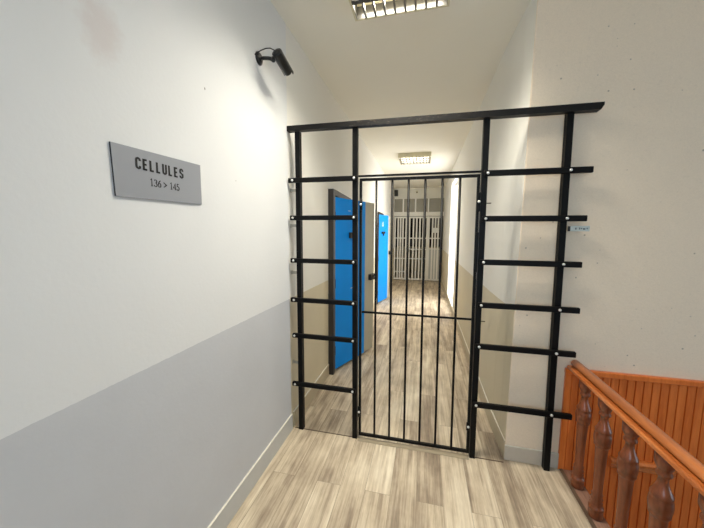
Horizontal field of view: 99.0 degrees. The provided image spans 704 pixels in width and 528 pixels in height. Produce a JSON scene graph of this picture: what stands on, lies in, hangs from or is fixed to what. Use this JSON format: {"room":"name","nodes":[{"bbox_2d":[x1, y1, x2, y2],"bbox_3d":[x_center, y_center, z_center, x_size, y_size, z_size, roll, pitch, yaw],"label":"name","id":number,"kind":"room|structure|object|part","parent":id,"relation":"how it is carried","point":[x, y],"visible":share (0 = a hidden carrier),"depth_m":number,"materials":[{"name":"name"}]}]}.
{"room":"prison interior","nodes":[
{"label":"prison interior","id":0,"kind":"room"},
{"bbox_2d":[0,0,398,527],"bbox_3d":[0.045,-0.452,4.905,0.250,2.988,15.600,2,6,13],"label":"wall","id":1,"kind":"structure","parent":0,"point":[145,353],"depth_m":1.12,"materials":[{"name":"paint"}]},
{"bbox_2d":[109,141,201,203],"bbox_3d":[-0.720,-0.328,1.148,0.007,0.179,0.394,2,6,13],"label":"wall sign","id":2,"kind":"object","parent":1,"relation":"attached to","point":[136,173],"visible":1,"depth_m":1.10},
{"bbox_2d":[207,364,328,527],"bbox_3d":[-0.956,1.448,0.378,0.012,0.130,6.000,2,6,13],"label":"baseboard","id":3,"kind":"structure","parent":1,"relation":"attached to","point":[232,505],"depth_m":1.90,"materials":[{"name":"grey wood"}]},
{"bbox_2d":[255,48,293,75],"bbox_3d":[-0.456,-1.190,1.781,0.175,0.106,0.164,2,6,13],"label":"security camera","id":4,"kind":"object","parent":1,"relation":"attached to","point":[278,55],"visible":1,"depth_m":1.74,"materials":[{"name":"black plastic"}]},
{"bbox_3d":[-0.539,-1.207,1.764,0.020,0.072,0.072,2,6,13],"label":"mount plate","id":5,"kind":"part","parent":4,"relation":"part of","materials":[{"name":"black plastic"}]},
{"bbox_3d":[-0.489,-1.184,1.735,0.119,0.059,0.029,4,7,30],"label":"bracket arm","id":6,"kind":"part","parent":4,"relation":"part of","materials":[{"name":"black plastic"}]},
{"bbox_2d":[295,427,351,436],"bbox_3d":[-0.212,1.312,2.347,0.499,0.002,0.006,2,6,13],"label":"trim","id":7,"kind":"structure","parent":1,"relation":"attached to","point":[295,427],"depth_m":2.34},
{"bbox_2d":[328,189,374,374],"bbox_3d":[-0.005,0.177,3.624,0.482,2.000,0.945,2,6,13],"label":"door","id":8,"kind":"structure","parent":1,"relation":"in","point":[339,231],"depth_m":3.42,"materials":[{"name":"blue paint"}]},
{"bbox_3d":[-0.163,0.172,3.662,0.158,2.000,0.945,2,6,13],"label":"frame","id":9,"kind":"part","parent":8,"relation":"part of","materials":[{"name":"blue metal"}]},
{"bbox_3d":[0.200,0.175,3.847,0.046,1.890,0.215,5,7,35],"label":"lock panel","id":10,"kind":"part","parent":8,"relation":"part of","materials":[{"name":"grey metal"}]},
{"bbox_2d":[377,212,389,303],"bbox_3d":[0.707,-0.154,6.866,0.347,2.000,0.875,2,6,13],"label":"door","id":11,"kind":"structure","parent":1,"relation":"in","point":[383,221],"depth_m":6.73,"materials":[{"name":"blue paint"}]},
{"bbox_3d":[0.601,-0.158,6.891,0.130,2.000,0.875,2,6,13],"label":"frame","id":12,"kind":"part","parent":11,"relation":"part of","materials":[{"name":"blue metal"}]},
{"bbox_3d":[0.836,-0.159,7.068,0.046,1.910,0.120,3,7,27],"label":"lock panel","id":13,"kind":"part","parent":11,"relation":"part of","materials":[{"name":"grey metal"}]},
{"bbox_2d":[270,0,530,188],"bbox_3d":[3.072,-1.898,3.976,6.579,0.120,15.700,2,6,13],"label":"ceiling","id":14,"kind":"structure","parent":0,"point":[445,60],"depth_m":2.56,"materials":[{"name":"paint"}]},
{"bbox_2d":[349,0,449,20],"bbox_3d":[0.233,-1.566,1.575,0.578,0.082,0.605,2,6,13],"label":"ceiling light","id":15,"kind":"object","parent":14,"relation":"attached to","point":[361,9],"visible":1,"depth_m":1.85,"materials":[{"name":"white metal"}]},
{"bbox_2d":[398,152,430,164],"bbox_3d":[1.186,-1.983,5.657,0.580,0.082,0.550,2,6,13],"label":"ceiling light","id":16,"kind":"object","parent":14,"relation":"attached to","point":[418,157],"visible":1,"depth_m":5.50,"materials":[{"name":"white plastic"}]},
{"bbox_2d":[227,271,591,527],"bbox_3d":[1.078,1.166,4.821,1.894,0.200,15.600,2,6,13],"label":"floor","id":17,"kind":"structure","parent":0,"point":[315,479],"depth_m":2.01,"materials":[{"name":"brown wood"}]},
{"bbox_2d":[358,437,468,459],"bbox_3d":[0.428,1.332,2.180,0.785,0.006,0.045,2,6,13],"label":"trim","id":18,"kind":"structure","parent":17,"relation":"on","point":[403,446],"depth_m":2.17,"materials":[{"name":"wood"}]},
{"bbox_2d":[393,216,442,280],"bbox_3d":[2.137,-0.501,9.817,1.522,2.100,0.060,2,6,13],"label":"barrier","id":19,"kind":"object","parent":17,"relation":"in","point":[433,255],"depth_m":9.79,"materials":[{"name":"white metal"}]},
{"bbox_3d":[1.592,-0.520,9.941,0.404,2.065,0.040,2,6,13],"label":"barred grille","id":20,"kind":"part","parent":19,"relation":"part of","materials":[{"name":"white metal"}]},
{"bbox_2d":[408,217,427,279],"bbox_3d":[2.140,-0.502,9.796,0.600,2.065,0.070,2,6,13],"label":"gate","id":21,"kind":"object","parent":19,"relation":"attached to","point":[412,238],"visible":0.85,"depth_m":9.80,"materials":[{"name":"white metal"}]},
{"bbox_3d":[2.663,0.011,9.754,0.348,0.960,0.004,2,6,13],"label":"kick panel","id":22,"kind":"part","parent":19,"relation":"part of","materials":[{"name":"white metal"}]},
{"bbox_2d":[432,228,438,232],"bbox_3d":[2.667,-1.075,9.611,0.225,0.160,0.004,2,6,13],"label":"paper notice","id":23,"kind":"object","parent":19,"relation":"attached to","point":[434,230],"visible":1,"depth_m":9.61,"materials":[{"name":"white paper"}]},
{"bbox_2d":[287,102,604,470],"bbox_3d":[0.476,0.190,2.060,1.943,2.303,0.080,2,6,13],"label":"barrier","id":24,"kind":"object","parent":17,"relation":"on","point":[569,110],"visible":1,"depth_m":1.95,"materials":[{"name":"black metal"}]},
{"bbox_3d":[-0.394,0.179,2.282,0.039,2.268,0.040,2,6,13],"label":"post","id":25,"kind":"part","parent":24,"relation":"part of","materials":[{"name":"black metal"}]},
{"bbox_3d":[0.024,0.192,2.183,0.049,2.268,0.040,2,6,13],"label":"post","id":26,"kind":"part","parent":24,"relation":"part of","materials":[{"name":"black metal"}]},
{"bbox_2d":[358,174,480,453],"bbox_3d":[0.431,0.363,2.084,0.795,1.897,0.045,2,6,13],"label":"gate","id":27,"kind":"object","parent":24,"relation":"attached to","point":[442,177],"visible":1,"depth_m":2.08,"materials":[{"name":"black metal"}]},
{"bbox_3d":[0.433,0.357,2.088,0.744,0.014,0.006,2,6,13],"label":"rail","id":28,"kind":"part","parent":27,"relation":"part of","materials":[{"name":"black metal"}]},
{"bbox_3d":[0.803,-0.076,1.946,0.021,0.260,0.010,2,6,13],"label":"lock plate","id":29,"kind":"part","parent":27,"relation":"part of","materials":[{"name":"black metal"}]},
{"bbox_3d":[0.805,-0.394,1.912,0.021,0.120,0.012,2,6,13],"label":"latch plate","id":30,"kind":"part","parent":27,"relation":"part of","materials":[{"name":"black metal"}]},
{"bbox_3d":[0.839,0.217,1.989,0.047,2.268,0.040,2,6,13],"label":"post","id":31,"kind":"part","parent":24,"relation":"part of","materials":[{"name":"black metal"}]},
{"bbox_3d":[1.283,0.231,1.883,0.055,2.268,0.040,2,6,13],"label":"post","id":32,"kind":"part","parent":24,"relation":"part of","materials":[{"name":"black metal"}]},
{"bbox_2d":[395,216,442,270],"bbox_3d":[2.452,-1.073,11.047,1.552,2.988,2.470,2,6,13],"label":"wall","id":33,"kind":"structure","parent":0,"point":[411,221],"depth_m":12.17,"materials":[{"name":"grey paint"}]},
{"bbox_2d":[395,187,444,198],"bbox_3d":[2.157,-2.267,9.648,1.552,0.328,0.120,2,6,13],"label":"wall","id":34,"kind":"structure","parent":0,"point":[435,192],"depth_m":9.59,"materials":[{"name":"paint"}]},
{"bbox_2d":[394,198,443,215],"bbox_3d":[2.149,-1.839,9.672,1.552,0.590,0.080,2,6,13],"label":"transom window","id":35,"kind":"structure","parent":34,"relation":"in","point":[433,205],"depth_m":9.67,"materials":[{"name":"white metal"}]},
{"bbox_2d":[439,0,536,438],"bbox_3d":[2.343,-0.653,6.985,0.140,2.988,10.464,2,6,13],"label":"wall","id":36,"kind":"structure","parent":0,"point":[510,85],"depth_m":2.42,"materials":[{"name":"paint"}]},
{"bbox_2d":[447,184,455,296],"bbox_3d":[2.298,-0.523,6.933,0.096,2.580,0.012,2,6,13],"label":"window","id":37,"kind":"structure","parent":36,"relation":"attached to","point":[453,191],"depth_m":6.92,"materials":[{"name":"white paint"}]},
{"bbox_2d":[452,182,457,297],"bbox_3d":[2.216,-0.458,6.303,0.040,2.580,1.280,2,6,13],"label":"window","id":38,"kind":"structure","parent":36,"relation":"in","point":[457,182],"depth_m":6.87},
{"bbox_2d":[441,278,504,457],"bbox_3d":[1.965,0.897,5.873,0.033,0.130,7.837,2,6,13],"label":"baseboard","id":39,"kind":"structure","parent":36,"relation":"attached to","point":[481,391],"depth_m":2.63,"materials":[{"name":"beige wood"}]},
{"bbox_2d":[499,0,703,457],"bbox_3d":[3.326,0.818,1.587,4.616,4.788,0.200,2,6,13],"label":"wall","id":40,"kind":"structure","parent":0,"point":[638,288],"depth_m":1.78,"materials":[{"name":"paint"}]},
{"bbox_2d":[504,445,558,467],"bbox_3d":[1.212,1.302,2.037,0.331,0.105,0.012,2,6,13],"label":"baseboard","id":41,"kind":"structure","parent":40,"relation":"attached to","point":[512,453],"depth_m":2.04,"materials":[{"name":"grey wood"}]},
{"bbox_2d":[567,226,589,230],"bbox_3d":[1.355,-0.212,1.798,0.114,0.032,0.004,2,6,13],"label":"paper tag","id":42,"kind":"object","parent":40,"relation":"attached to","point":[570,228],"visible":1,"depth_m":1.80,"materials":[{"name":"paper"}]},
{"bbox_2d":[558,367,703,527],"bbox_3d":[3.443,1.973,1.559,4.286,2.497,0.028,2,6,13],"label":"panelling","id":43,"kind":"object","parent":40,"relation":"attached to","point":[675,405],"visible":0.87,"depth_m":1.86,"materials":[{"name":"orange wood"}]},
{"bbox_2d":[608,456,676,477],"bbox_3d":[1.795,1.285,1.868,0.335,0.111,0.038,2,6,13],"label":"wall handrail","id":44,"kind":"object","parent":43,"relation":"attached to","point":[645,467],"visible":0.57,"depth_m":1.85,"materials":[{"name":"brown wood"}]},
{"bbox_3d":[0.803,2.608,-0.377,0.100,1.600,5.130,2,6,13],"label":"wall","id":45,"kind":"structure","parent":0,"visible":0},
{"bbox_2d":[559,360,703,527],"bbox_3d":[0.828,1.259,-0.505,0.105,1.110,5.100,2,6,13],"label":"balustrade","id":46,"kind":"object","parent":45,"relation":"on","point":[670,457],"visible":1,"depth_m":1.41,"materials":[{"name":"brown wood"}]},
{"bbox_3d":[1.149,0.740,0.801,0.050,0.042,2.280,2,6,13],"label":"handrail","id":47,"kind":"part","parent":46,"relation":"part of","materials":[{"name":"brown wood"}]}
]}

